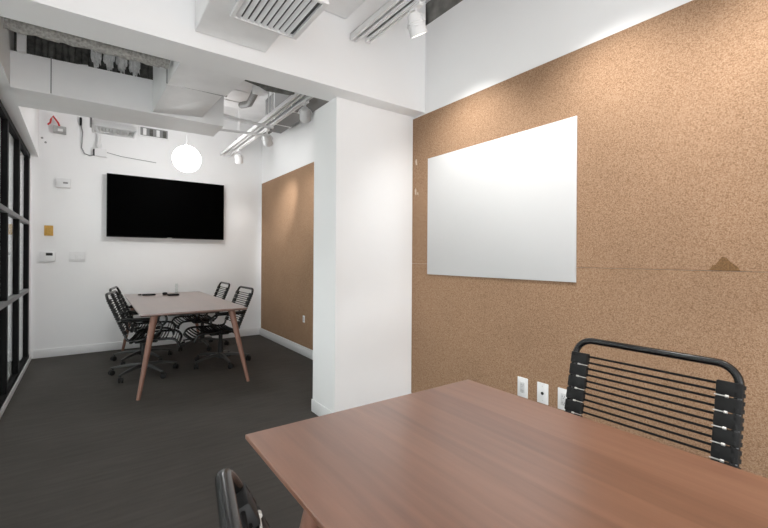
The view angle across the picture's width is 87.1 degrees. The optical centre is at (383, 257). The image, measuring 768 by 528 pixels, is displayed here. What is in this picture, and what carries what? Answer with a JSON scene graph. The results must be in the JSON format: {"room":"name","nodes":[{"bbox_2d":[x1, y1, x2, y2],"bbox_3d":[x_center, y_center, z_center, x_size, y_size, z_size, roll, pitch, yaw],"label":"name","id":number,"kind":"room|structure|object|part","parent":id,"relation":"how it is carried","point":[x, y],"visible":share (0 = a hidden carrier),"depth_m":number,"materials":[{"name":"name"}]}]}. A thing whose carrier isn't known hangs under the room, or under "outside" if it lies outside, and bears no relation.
{"room":"office","nodes":[
{"label":"office","id":0,"kind":"room"},
{"bbox_2d":[30,109,262,358],"bbox_3d":[-3.904,-0.444,5.197,4.930,3.340,0.140,0,0,-36],"label":"wall","id":1,"kind":"structure","parent":0,"point":[69,306],"depth_m":5.35,"materials":[{"name":"white paint"}]},
{"bbox_2d":[39,252,55,260],"bbox_3d":[-4.115,-0.011,4.939,0.150,0.115,0.033,0,0,-36],"label":"thermostat","id":2,"kind":"object","parent":1,"relation":"attached to","point":[44,256],"visible":1,"depth_m":4.93,"materials":[{"name":"white paint"}]},
{"bbox_2d":[44,225,52,235],"bbox_3d":[-4.112,-0.329,4.952,0.085,0.125,0.015,0,0,-36],"label":"wall plate","id":3,"kind":"object","parent":1,"relation":"attached to","point":[48,230],"visible":1,"depth_m":4.95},
{"bbox_2d":[53,125,65,134],"bbox_3d":[-4.010,-1.575,4.995,0.124,0.090,0.054,0,0,-36],"label":"junction box","id":4,"kind":"object","parent":1,"relation":"attached to","point":[56,129],"visible":1,"depth_m":4.98,"materials":[{"name":"metal"}]},
{"bbox_2d":[47,115,59,125],"bbox_3d":[-4.044,-1.671,4.946,0.133,0.137,0.024,0,0,-41],"label":"cable","id":5,"kind":"object","parent":4,"relation":"attached to","point":[50,121],"visible":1,"depth_m":4.93,"materials":[{"name":"red plastic"}]},
{"bbox_2d":[57,178,70,187],"bbox_3d":[-3.986,-0.925,5.025,0.135,0.115,0.038,0,0,-36],"label":"wall sensor","id":6,"kind":"object","parent":1,"relation":"attached to","point":[61,182],"visible":1,"depth_m":5.01,"materials":[{"name":"white paint"}]},
{"bbox_2d":[69,252,84,261],"bbox_3d":[-3.888,-0.009,5.115,0.165,0.125,0.013,0,0,-36],"label":"light switch","id":7,"kind":"object","parent":1,"relation":"attached to","point":[73,256],"visible":1,"depth_m":5.11,"materials":[{"name":"white paint"}]},
{"bbox_2d":[96,133,101,148],"bbox_3d":[-3.687,-1.758,5.224,0.059,0.700,0.059,0,0,-36],"label":"conduit","id":8,"kind":"object","parent":1,"relation":"attached to","point":[98,144],"visible":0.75,"depth_m":5.21,"materials":[{"name":"white metal"}]},
{"bbox_2d":[93,148,106,157],"bbox_3d":[-3.682,-1.358,5.234,0.146,0.100,0.050,0,0,-36],"label":"junction box","id":9,"kind":"object","parent":1,"relation":"attached to","point":[98,152],"visible":1,"depth_m":5.22,"materials":[{"name":"white paint"}]},
{"bbox_2d":[107,152,155,162],"bbox_3d":[-3.397,-1.344,5.447,0.566,0.063,0.008,0,0,-36],"label":"wire","id":10,"kind":"object","parent":1,"relation":"attached to","point":[107,152],"visible":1,"depth_m":5.44,"materials":[{"name":"grey plastic"}]},
{"bbox_2d":[33,328,258,358],"bbox_3d":[-3.106,1.178,5.683,2.772,0.105,0.014,0,0,-36],"label":"baseboard","id":11,"kind":"structure","parent":1,"relation":"attached to","point":[61,351],"depth_m":5.27,"materials":[{"name":"white paint"}]},
{"bbox_2d":[139,125,168,140],"bbox_3d":[-3.185,-1.725,5.596,0.370,0.140,0.040,0,0,-36],"label":"air vent","id":12,"kind":"object","parent":1,"relation":"in","point":[144,131],"visible":1,"depth_m":5.59,"materials":[{"name":"grey plastic"}]},
{"bbox_2d":[106,173,223,239],"bbox_3d":[-3.024,-0.678,5.684,1.456,0.824,0.090,0,0,-36],"label":"television","id":13,"kind":"object","parent":1,"relation":"attached to","point":[137,206],"visible":1,"depth_m":5.60,"materials":[{"name":"glass"}]},
{"bbox_3d":[-3.849,-1.724,5.124,0.024,0.100,0.030,0,0,-36],"label":"connector","id":14,"kind":"object","parent":1,"relation":"attached to","visible":0},
{"bbox_2d":[81,125,92,155],"bbox_3d":[-3.791,-1.486,5.162,0.144,0.378,0.013,0,0,-36],"label":"cable","id":15,"kind":"object","parent":14,"relation":"hanging from","point":[81,125],"visible":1,"depth_m":5.13,"materials":[{"name":"plastic"}]},
{"bbox_2d":[0,335,317,527],"bbox_3d":[-1.060,1.303,1.461,5.200,0.120,9.600,0,0,-36],"label":"floor","id":16,"kind":"structure","parent":0,"point":[78,448],"depth_m":2.81,"materials":[{"name":"grey carpet"}]},
{"bbox_2d":[0,100,30,417],"bbox_3d":[-2.533,0.016,2.496,0.072,2.436,5.811,0,0,-36],"label":"glass wall","id":17,"kind":"structure","parent":16,"relation":"on","point":[15,158],"depth_m":3.85,"materials":[{"name":"black metal"}]},
{"bbox_3d":[-2.970,-0.004,3.086,0.006,2.300,0.700,0,0,-36],"label":"pane","id":18,"kind":"part","parent":17,"relation":"part of","materials":[{"name":"clear glass"}]},
{"bbox_3d":[-3.416,-0.006,3.689,0.006,2.300,0.680,0,0,-36],"label":"pane","id":19,"kind":"part","parent":17,"relation":"part of","materials":[{"name":"clear glass"}]},
{"bbox_3d":[-2.541,1.169,2.495,0.050,0.040,5.811,0,0,-36],"label":"rail","id":20,"kind":"part","parent":17,"relation":"part of","materials":[{"name":"black metal"}]},
{"bbox_3d":[-2.526,-1.176,2.495,0.050,0.051,5.811,0,0,-36],"label":"rail","id":21,"kind":"part","parent":17,"relation":"part of","materials":[{"name":"black metal"}]},
{"bbox_3d":[-2.540,1.212,2.496,0.072,0.045,5.811,0,0,-36],"label":"sill","id":22,"kind":"part","parent":17,"relation":"part of","materials":[{"name":"white paint"}]},
{"bbox_2d":[0,16,38,156],"bbox_3d":[-3.175,-1.659,3.353,0.347,0.902,3.695,0,0,-36],"label":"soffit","id":23,"kind":"structure","parent":17,"relation":"attached to","point":[25,120],"depth_m":3.29,"materials":[{"name":"white paint"}]},
{"bbox_3d":[-3.886,-0.009,4.325,0.006,2.300,0.780,0,0,-36],"label":"pane","id":24,"kind":"part","parent":17,"relation":"part of","materials":[{"name":"clear glass"}]},
{"bbox_2d":[10,50,223,136],"bbox_3d":[-2.179,-1.340,3.435,1.448,0.288,0.468,0,0,-36],"label":"soffit","id":25,"kind":"structure","parent":17,"relation":"attached to","point":[36,82],"depth_m":3.17,"materials":[{"name":"paint"}]},
{"bbox_2d":[91,50,101,67],"bbox_3d":[-2.277,-1.668,3.197,0.085,0.359,0.109,0,0,-36],"label":"wrap","id":26,"kind":"object","parent":25,"relation":"on","point":[96,57],"visible":0.42,"depth_m":3.17,"materials":[{"name":"grey fabric"}]},
{"bbox_2d":[103,54,115,70],"bbox_3d":[-2.205,-1.663,3.244,0.090,0.352,0.108,0,0,-36],"label":"wrap","id":27,"kind":"object","parent":25,"relation":"on","point":[108,60],"visible":0.35,"depth_m":3.22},
{"bbox_2d":[116,56,127,73],"bbox_3d":[-2.138,-1.657,3.291,0.096,0.364,0.094,0,0,9],"label":"wrap","id":28,"kind":"object","parent":25,"relation":"on","point":[122,64],"visible":0.35,"depth_m":3.27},
{"bbox_2d":[129,60,139,76],"bbox_3d":[-2.061,-1.670,3.353,0.105,0.375,0.112,0,0,3],"label":"wrap","id":29,"kind":"object","parent":25,"relation":"on","point":[134,66],"visible":0.43,"depth_m":3.33,"materials":[{"name":"grey fabric"}]},
{"bbox_2d":[220,129,265,136],"bbox_3d":[-1.393,-1.231,3.981,0.464,0.049,0.032,0,0,-36],"label":"conduit","id":30,"kind":"object","parent":25,"relation":"attached to","point":[225,130],"visible":0.87,"depth_m":3.98,"materials":[{"name":"white metal"}]},
{"bbox_2d":[224,114,273,128],"bbox_3d":[-1.319,-1.318,3.912,0.506,0.058,0.038,0,0,-36],"label":"conduit","id":31,"kind":"object","parent":25,"relation":"attached to","point":[225,115],"visible":0.87,"depth_m":3.90,"materials":[{"name":"grey metal"}]},
{"bbox_2d":[109,286,175,364],"bbox_3d":[-2.905,0.790,4.877,0.689,0.882,0.661,0,0,-26],"label":"office chair","id":32,"kind":"object","parent":16,"relation":"on","point":[134,352],"visible":0.58,"depth_m":4.79,"materials":[{"name":"black plastic"}]},
{"bbox_3d":[-3.097,0.564,4.768,0.191,0.432,0.535,0,0,-26],"label":"frame","id":33,"kind":"part","parent":32,"relation":"part of","materials":[{"name":"black metal"}]},
{"bbox_3d":[-3.085,1.136,4.830,0.290,0.054,0.044,0,0,-10],"label":"arm","id":34,"kind":"part","parent":32,"relation":"part of"},
{"bbox_3d":[-2.934,1.137,4.683,0.044,0.054,0.290,0,0,8],"label":"arm","id":35,"kind":"part","parent":32,"relation":"part of"},
{"bbox_3d":[-2.785,0.726,4.608,0.398,0.236,0.055,0,0,-26],"label":"armrest","id":36,"kind":"part","parent":32,"relation":"part of","materials":[{"name":"black plastic"}]},
{"bbox_3d":[-2.812,0.847,4.907,0.495,0.142,0.535,0,0,-26],"label":"seat frame","id":37,"kind":"part","parent":32,"relation":"part of","materials":[{"name":"black metal"}]},
{"bbox_3d":[-2.746,1.138,4.782,0.290,0.054,0.044,0,0,26],"label":"arm","id":38,"kind":"part","parent":32,"relation":"part of"},
{"bbox_3d":[-2.782,1.138,4.990,0.044,0.054,0.290,0,0,44],"label":"arm","id":39,"kind":"part","parent":32,"relation":"part of"},
{"bbox_2d":[105,290,182,383],"bbox_3d":[-2.532,0.793,4.282,0.689,0.882,0.661,0,0,-24],"label":"office chair","id":40,"kind":"object","parent":16,"relation":"on","point":[136,338],"visible":0.89,"depth_m":4.17,"materials":[{"name":"black plastic"}]},
{"bbox_3d":[-2.728,0.567,4.180,0.191,0.432,0.535,0,0,-24],"label":"frame","id":41,"kind":"part","parent":40,"relation":"part of","materials":[{"name":"black metal"}]},
{"bbox_3d":[-2.714,1.138,4.242,0.290,0.054,0.044,0,0,-8],"label":"arm","id":42,"kind":"part","parent":40,"relation":"part of"},
{"bbox_3d":[-2.567,1.139,4.090,0.044,0.054,0.290,0,0,10],"label":"arm","id":43,"kind":"part","parent":40,"relation":"part of"},
{"bbox_3d":[-2.422,0.729,4.010,0.398,0.236,0.055,0,0,-24],"label":"armrest","id":44,"kind":"part","parent":40,"relation":"part of","materials":[{"name":"black plastic"}]},
{"bbox_3d":[-2.647,0.727,4.522,0.398,0.236,0.055,0,0,-24],"label":"armrest","id":45,"kind":"part","parent":40,"relation":"part of","materials":[{"name":"black plastic"}]},
{"bbox_3d":[-2.438,0.849,4.309,0.495,0.142,0.535,0,0,-24],"label":"seat frame","id":46,"kind":"part","parent":40,"relation":"part of","materials":[{"name":"black metal"}]},
{"bbox_3d":[-2.377,1.140,4.182,0.290,0.054,0.044,0,0,28],"label":"arm","id":47,"kind":"part","parent":40,"relation":"part of"},
{"bbox_3d":[-2.406,1.140,4.391,0.290,0.054,0.044,0,0,-44],"label":"arm","id":48,"kind":"part","parent":40,"relation":"part of"},
{"bbox_2d":[121,291,249,400],"bbox_3d":[-2.403,0.867,4.687,0.976,0.744,2.290,0,0,-36],"label":"conference table","id":49,"kind":"object","parent":16,"relation":"on","point":[197,302],"visible":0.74,"depth_m":4.04,"materials":[{"name":"brown wood"}]},
{"bbox_3d":[-3.348,0.869,5.318,0.228,0.728,0.061,0,0,8],"label":"leg","id":50,"kind":"part","parent":49,"relation":"part of","materials":[{"name":"brown wood"}]},
{"bbox_3d":[-2.105,0.877,3.591,0.061,0.728,0.228,0,0,10],"label":"leg","id":51,"kind":"part","parent":49,"relation":"part of","materials":[{"name":"brown wood"}]},
{"bbox_3d":[-2.401,0.532,4.687,0.448,0.026,2.002,0,0,-36],"label":"under frame","id":52,"kind":"part","parent":49,"relation":"part of","materials":[{"name":"metal"}]},
{"bbox_3d":[-1.458,0.881,4.057,0.228,0.728,0.061,0,0,8],"label":"leg","id":53,"kind":"part","parent":49,"relation":"part of","materials":[{"name":"brown wood"}]},
{"bbox_2d":[172,282,229,350],"bbox_3d":[-2.502,0.793,5.554,0.689,0.882,0.661,0,0,-36],"label":"office chair","id":54,"kind":"object","parent":16,"relation":"on","point":[202,339],"visible":0.66,"depth_m":5.52,"materials":[{"name":"black plastic"}]},
{"bbox_3d":[-2.609,1.139,5.427,0.283,0.054,0.128,0,0,-36],"label":"arm","id":55,"kind":"part","parent":54,"relation":"part of"},
{"bbox_3d":[-2.589,0.848,5.508,0.495,0.142,0.535,0,0,-36],"label":"seat frame","id":56,"kind":"part","parent":54,"relation":"part of","materials":[{"name":"black metal"}]},
{"bbox_3d":[-2.338,0.729,5.343,0.398,0.236,0.055,0,0,-36],"label":"armrest","id":57,"kind":"part","parent":54,"relation":"part of","materials":[{"name":"black plastic"}]},
{"bbox_3d":[-2.337,1.140,5.630,0.290,0.054,0.044,0,0,-20],"label":"arm","id":58,"kind":"part","parent":54,"relation":"part of"},
{"bbox_3d":[-2.328,0.569,5.695,0.191,0.432,0.535,0,0,-36],"label":"frame","id":59,"kind":"part","parent":54,"relation":"part of","materials":[{"name":"black metal"}]},
{"bbox_2d":[183,286,253,368],"bbox_3d":[-1.914,0.797,4.720,0.689,0.882,0.661,0,0,-38],"label":"office chair","id":60,"kind":"object","parent":16,"relation":"on","point":[223,329],"visible":0.91,"depth_m":4.68,"materials":[{"name":"black plastic"}]},
{"bbox_3d":[-2.093,1.142,4.780,0.290,0.054,0.044,0,0,14],"label":"arm","id":61,"kind":"part","parent":60,"relation":"part of"},
{"bbox_3d":[-2.014,1.142,4.583,0.044,0.054,0.290,0,0,32],"label":"arm","id":62,"kind":"part","parent":60,"relation":"part of"},
{"bbox_3d":[-2.086,0.731,4.958,0.398,0.236,0.055,0,0,-38],"label":"armrest","id":63,"kind":"part","parent":60,"relation":"part of","materials":[{"name":"black plastic"}]},
{"bbox_3d":[-1.999,0.852,4.671,0.495,0.142,0.535,0,0,-38],"label":"seat frame","id":64,"kind":"part","parent":60,"relation":"part of","materials":[{"name":"black metal"}]},
{"bbox_3d":[-1.807,1.144,4.595,0.046,0.054,0.291,0,0,-38],"label":"arm","id":65,"kind":"part","parent":60,"relation":"part of"},
{"bbox_3d":[-1.743,0.733,4.515,0.398,0.236,0.055,0,0,-38],"label":"armrest","id":66,"kind":"part","parent":60,"relation":"part of","materials":[{"name":"black plastic"}]},
{"bbox_3d":[-1.751,1.144,4.802,0.290,0.054,0.044,0,0,-22],"label":"arm","id":67,"kind":"part","parent":60,"relation":"part of"},
{"bbox_3d":[-1.745,0.573,4.867,0.191,0.432,0.535,0,0,-38],"label":"frame","id":68,"kind":"part","parent":60,"relation":"part of","materials":[{"name":"black metal"}]},
{"bbox_2d":[215,468,269,527],"bbox_3d":[0.166,0.787,0.595,0.754,0.927,0.661,0,0,-26],"label":"office chair","id":69,"kind":"object","parent":16,"relation":"on","point":[237,507],"visible":0.85,"depth_m":0.59,"materials":[{"name":"black metal"}]},
{"bbox_3d":[-0.064,0.538,0.468,0.226,0.433,0.535,0,0,-26],"label":"frame","id":70,"kind":"part","parent":69,"relation":"part of","materials":[{"name":"black metal"}]},
{"bbox_3d":[-0.129,0.392,0.437,0.008,0.008,0.410,0,0,-26],"label":"cord","id":71,"kind":"part","parent":69,"relation":"part of","materials":[{"name":"black rubber"}]},
{"bbox_2d":[245,379,767,527],"bbox_3d":[0.682,0.886,0.446,0.925,0.744,2.420,0,0,-36],"label":"conference table","id":72,"kind":"object","parent":16,"relation":"on","point":[467,453],"visible":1,"depth_m":0.96,"materials":[{"name":"brown wood"}]},
{"bbox_3d":[-0.238,0.889,1.128,0.233,0.728,0.061,0,0,7],"label":"leg","id":73,"kind":"part","parent":72,"relation":"part of","materials":[{"name":"brown wood"}]},
{"bbox_2d":[564,338,746,468],"bbox_3d":[0.726,0.791,1.274,0.667,0.927,0.648,0,0,-36],"label":"office chair","id":74,"kind":"object","parent":16,"relation":"on","point":[721,436],"visible":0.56,"depth_m":1.37,"materials":[{"name":"black plastic"}]},
{"bbox_3d":[0.911,0.615,1.440,0.008,0.008,0.424,0,0,-36],"label":"cord","id":75,"kind":"part","parent":74,"relation":"part of","materials":[{"name":"black rubber"}]},
{"bbox_3d":[0.916,0.592,1.443,0.008,0.008,0.424,0,0,-36],"label":"cord","id":76,"kind":"part","parent":74,"relation":"part of","materials":[{"name":"black rubber"}]},
{"bbox_3d":[0.921,0.568,1.446,0.008,0.008,0.424,0,0,-36],"label":"cord","id":77,"kind":"part","parent":74,"relation":"part of","materials":[{"name":"black rubber"}]},
{"bbox_3d":[0.925,0.545,1.450,0.008,0.008,0.424,0,0,-36],"label":"cord","id":78,"kind":"part","parent":74,"relation":"part of","materials":[{"name":"black rubber"}]},
{"bbox_3d":[0.930,0.521,1.453,0.008,0.008,0.424,0,0,-36],"label":"cord","id":79,"kind":"part","parent":74,"relation":"part of","materials":[{"name":"black rubber"}]},
{"bbox_3d":[0.935,0.498,1.456,0.008,0.008,0.424,0,0,-36],"label":"cord","id":80,"kind":"part","parent":74,"relation":"part of","materials":[{"name":"black rubber"}]},
{"bbox_3d":[0.940,0.474,1.460,0.008,0.008,0.424,0,0,-36],"label":"cord","id":81,"kind":"part","parent":74,"relation":"part of","materials":[{"name":"black rubber"}]},
{"bbox_3d":[0.944,0.451,1.463,0.008,0.008,0.424,0,0,-36],"label":"cord","id":82,"kind":"part","parent":74,"relation":"part of","materials":[{"name":"black rubber"}]},
{"bbox_3d":[0.949,0.427,1.467,0.008,0.008,0.424,0,0,-36],"label":"cord","id":83,"kind":"part","parent":74,"relation":"part of","materials":[{"name":"black rubber"}]},
{"bbox_3d":[0.954,0.403,1.470,0.008,0.008,0.424,0,0,-36],"label":"cord","id":84,"kind":"part","parent":74,"relation":"part of","materials":[{"name":"black rubber"}]},
{"bbox_2d":[153,66,273,124],"bbox_3d":[-3.141,-2.170,4.383,5.200,0.120,2.400,0,0,-36],"label":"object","id":85,"kind":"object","parent":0,"point":[256,112],"depth_m":5.82,"materials":[{"name":"white metal"}]},
{"bbox_2d":[172,144,200,171],"bbox_3d":[-2.288,-1.545,4.691,0.300,1.105,0.300,0,0,-36],"label":"globe pendant","id":86,"kind":"object","parent":85,"relation":"hanging from","point":[186,158],"visible":0.98,"depth_m":4.59,"materials":[{"name":"white glass"}]},
{"bbox_2d":[220,93,303,155],"bbox_3d":[-1.356,-1.778,4.468,0.060,0.640,3.350,0,0,-36],"label":"rail","id":87,"kind":"object","parent":85,"relation":"hanging from","point":[290,100],"visible":0.5,"depth_m":4.30,"materials":[{"name":"white metal"}]},
{"bbox_2d":[232,95,313,153],"bbox_3d":[-1.246,-1.777,4.486,0.040,0.641,3.074,0,0,-36],"label":"track","id":88,"kind":"object","parent":85,"relation":"hanging from","point":[297,105],"visible":0.5,"depth_m":4.37,"materials":[{"name":"white metal"}]},
{"bbox_2d":[234,149,243,163],"bbox_3d":[-1.978,-1.365,5.503,0.129,0.194,0.144,0,0,-36],"label":"track light","id":89,"kind":"object","parent":88,"relation":"attached to","point":[238,157],"visible":1,"depth_m":5.47,"materials":[{"name":"white paint"}]},
{"bbox_2d":[261,128,272,146],"bbox_3d":[-1.330,-1.362,4.613,0.133,0.192,0.147,0,0,-36],"label":"track light","id":90,"kind":"object","parent":88,"relation":"attached to","point":[267,141],"visible":0.93,"depth_m":4.58,"materials":[{"name":"white paint"}]},
{"bbox_2d":[298,100,311,122],"bbox_3d":[-0.735,-1.359,3.783,0.133,0.190,0.148,0,0,-36],"label":"track light","id":91,"kind":"object","parent":88,"relation":"attached to","point":[305,115],"visible":1,"depth_m":3.75,"materials":[{"name":"white paint"}]},
{"bbox_2d":[265,93,328,132],"bbox_3d":[-0.851,-1.887,4.554,0.230,0.416,2.200,0,0,-36],"label":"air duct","id":92,"kind":"object","parent":85,"relation":"hanging from","point":[276,99],"visible":0.17,"depth_m":4.97,"materials":[{"name":"grey metal"}]},
{"bbox_2d":[260,0,767,477],"bbox_3d":[0.828,-0.315,2.708,0.156,3.140,9.430,0,0,-36],"label":"wall","id":93,"kind":"structure","parent":0,"point":[670,107],"depth_m":2.09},
{"bbox_2d":[153,60,244,116],"bbox_3d":[-1.415,-1.409,3.025,0.438,0.420,1.095,0,0,-36],"label":"air duct","id":94,"kind":"object","parent":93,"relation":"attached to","point":[179,89],"visible":0.46,"depth_m":2.94,"materials":[{"name":"white metal"}]},
{"bbox_2d":[0,0,425,116],"bbox_3d":[-1.639,-1.646,2.027,4.690,0.908,0.252,0,0,-36],"label":"beam","id":95,"kind":"structure","parent":93,"relation":"attached to","point":[388,72],"depth_m":2.63,"materials":[{"name":"white paint"}]},
{"bbox_3d":[-1.958,-0.025,6.456,0.016,2.299,0.017,0,0,-36],"label":"trim","id":96,"kind":"part","parent":93,"relation":"part of","materials":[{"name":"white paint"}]},
{"bbox_2d":[259,328,312,359],"bbox_3d":[-0.988,1.188,5.089,0.026,0.112,3.426,0,0,-36],"label":"baseboard","id":97,"kind":"structure","parent":93,"relation":"attached to","point":[298,348],"depth_m":5.52,"materials":[{"name":"white paint"}]},
{"bbox_2d":[311,399,332,415],"bbox_3d":[-0.185,1.199,3.329,0.720,0.100,0.384,0,0,-36],"label":"baseboard","id":98,"kind":"structure","parent":93,"relation":"attached to","point":[317,408],"depth_m":3.17,"materials":[{"name":"white paint"}]},
{"bbox_2d":[263,0,462,133],"bbox_3d":[0.963,-1.986,2.797,0.390,0.195,9.430,0,0,-36],"label":"ceiling","id":99,"kind":"structure","parent":93,"relation":"attached to","point":[434,9],"depth_m":3.22,"materials":[{"name":"paint"}]},
{"bbox_2d":[313,97,413,412],"bbox_3d":[-0.163,0.033,3.340,0.742,2.432,0.368,0,0,-36],"label":"column","id":100,"kind":"structure","parent":93,"relation":"attached to","point":[362,265],"depth_m":3.15,"materials":[{"name":"white paint"}]},
{"bbox_2d":[427,116,576,281],"bbox_3d":[0.709,-0.326,2.735,0.008,0.924,1.226,0,0,-36],"label":"whiteboard","id":101,"kind":"object","parent":93,"relation":"attached to","point":[505,207],"visible":1,"depth_m":2.60,"materials":[{"name":"white plastic"}]},
{"bbox_2d":[517,376,527,398],"bbox_3d":[0.862,0.808,2.513,0.009,0.122,0.073,0,0,-36],"label":"wall outlet","id":102,"kind":"object","parent":93,"relation":"attached to","point":[522,382],"visible":0.98,"depth_m":2.51,"materials":[{"name":"white paint"}]},
{"bbox_2d":[520,381,524,392],"bbox_3d":[0.860,0.808,2.511,0.003,0.067,0.033,0,0,-36],"label":"receptacle","id":103,"kind":"object","parent":102,"relation":"attached to","point":[522,383],"depth_m":2.51,"materials":[{"name":"white plastic"}]},
{"bbox_2d":[537,382,547,404],"bbox_3d":[0.943,0.808,2.401,0.010,0.122,0.073,0,0,-36],"label":"wall plate","id":104,"kind":"object","parent":93,"relation":"attached to","point":[542,388],"visible":1,"depth_m":2.40,"materials":[{"name":"white paint"}]},
{"bbox_2d":[558,387,566,410],"bbox_3d":[1.020,0.807,2.293,0.009,0.122,0.073,0,0,-36],"label":"wall outlet","id":105,"kind":"object","parent":93,"relation":"attached to","point":[561,392],"visible":0.75,"depth_m":2.30,"materials":[{"name":"white paint"}]},
{"bbox_2d":[561,393,565,405],"bbox_3d":[1.018,0.807,2.291,0.003,0.067,0.033,0,0,-36],"label":"receptacle","id":106,"kind":"object","parent":105,"relation":"attached to","point":[563,395],"depth_m":2.29,"materials":[{"name":"white plastic"}]},
{"bbox_3d":[0.130,-2.149,-0.162,5.200,0.120,5.600,0,0,-36],"label":"ceiling","id":107,"kind":"structure","parent":0,"visible":0},
{"bbox_2d":[195,0,279,51],"bbox_3d":[-0.411,-1.681,1.716,0.405,0.823,1.678,0,0,-36],"label":"air duct","id":108,"kind":"object","parent":107,"relation":"hanging from","point":[212,17],"visible":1,"depth_m":2.25,"materials":[{"name":"white metal"}]},
{"bbox_2d":[230,0,328,39],"bbox_3d":[-0.539,-1.263,2.055,0.370,0.020,0.405,0,0,-36],"label":"air register","id":109,"kind":"object","parent":108,"relation":"attached to","point":[288,18],"visible":1,"depth_m":2.09,"materials":[{"name":"white paint"}]},
{"bbox_2d":[325,0,365,18],"bbox_3d":[0.298,-1.878,1.794,0.328,0.408,2.378,0,0,-36],"label":"air duct","id":110,"kind":"object","parent":107,"relation":"hanging from","point":[342,8],"visible":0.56,"depth_m":2.71,"materials":[{"name":"white metal"}]},
{"bbox_2d":[350,0,407,41],"bbox_3d":[0.448,-1.815,1.962,0.060,0.545,2.275,0,0,-36],"label":"rail","id":111,"kind":"object","parent":107,"relation":"hanging from","point":[391,6],"visible":1,"depth_m":2.63,"materials":[{"name":"white metal"}]},
{"bbox_2d":[365,0,425,43],"bbox_3d":[0.586,-1.798,1.880,0.040,0.576,2.404,0,0,-36],"label":"track","id":112,"kind":"object","parent":107,"relation":"hanging from","point":[396,17],"visible":1,"depth_m":2.61,"materials":[{"name":"white metal"}]},
{"bbox_2d":[407,0,426,37],"bbox_3d":[0.200,-1.417,2.433,0.127,0.192,0.124,0,0,-5],"label":"track light","id":113,"kind":"object","parent":112,"relation":"attached to","point":[416,26],"visible":1,"depth_m":2.39,"materials":[{"name":"white paint"}]},
{"bbox_3d":[-1.972,-2.162,2.760,5.200,0.120,1.600,0,0,-36],"label":"ceiling","id":114,"kind":"structure","parent":0,"visible":0},
{"bbox_2d":[17,33,26,53],"bbox_3d":[-2.534,-1.771,2.826,0.050,0.670,0.040,0,0,-36],"label":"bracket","id":115,"kind":"object","parent":114,"relation":"attached to","point":[21,38],"visible":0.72,"depth_m":2.81,"materials":[{"name":"grey metal"}]},
{"bbox_2d":[14,32,152,79],"bbox_3d":[-2.458,-1.788,3.290,0.996,0.615,0.185,0,0,-36],"label":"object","id":116,"kind":"structure","parent":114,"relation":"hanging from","point":[37,46],"depth_m":3.17,"materials":[{"name":"black metal"}]},
{"bbox_2d":[224,81,259,109],"bbox_3d":[-1.163,-1.835,3.652,0.284,0.524,1.500,0,0,-36],"label":"air duct","id":117,"kind":"object","parent":114,"relation":"attached to","point":[241,93],"visible":0.08,"depth_m":3.94,"materials":[{"name":"white metal"}]},
{"bbox_2d":[252,85,268,96],"bbox_3d":[-0.936,-1.666,3.062,0.110,0.859,0.074,0,0,-36],"label":"junction box","id":118,"kind":"object","parent":114,"relation":"hanging from","point":[256,90],"visible":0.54,"depth_m":3.04,"materials":[{"name":"white paint"}]},
{"bbox_2d":[238,91,257,107],"bbox_3d":[-1.126,-1.427,3.499,0.085,0.159,1.012,0,0,-30],"label":"flexible hose","id":119,"kind":"object","parent":118,"relation":"attached to","point":[252,97],"visible":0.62,"depth_m":3.63,"materials":[{"name":"silver metal"}]},
{"bbox_2d":[245,80,294,94],"bbox_3d":[-0.838,-1.660,2.987,0.376,0.871,0.052,0,0,-36],"label":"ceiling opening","id":120,"kind":"object","parent":114,"relation":"hanging from","point":[265,87],"visible":0.49,"depth_m":2.98,"materials":[{"name":"grey metal"}]},
{"bbox_3d":[-2.152,-1.652,2.162,0.215,0.902,0.565,0,0,-36],"label":"trim","id":121,"kind":"structure","parent":0,"visible":0},
{"bbox_2d":[3,17,169,68],"bbox_3d":[-1.745,-1.282,2.434,0.809,0.078,0.080,0,0,-36],"label":"insulated pipe","id":122,"kind":"object","parent":121,"relation":"attached to","point":[16,26],"visible":0.75,"depth_m":2.38,"materials":[{"name":"grey fabric"}]},
{"bbox_3d":[-2.799,-1.673,3.831,0.065,0.870,0.020,0,0,-36],"label":"bracket","id":123,"kind":"object","parent":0,"visible":0},
{"bbox_2d":[92,118,136,138],"bbox_3d":[-2.725,-1.377,4.082,0.370,0.220,0.300,0,0,-36],"label":"air register","id":124,"kind":"object","parent":123,"relation":"attached to","point":[101,126],"visible":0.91,"depth_m":4.04,"materials":[{"name":"white paint"}]}
]}

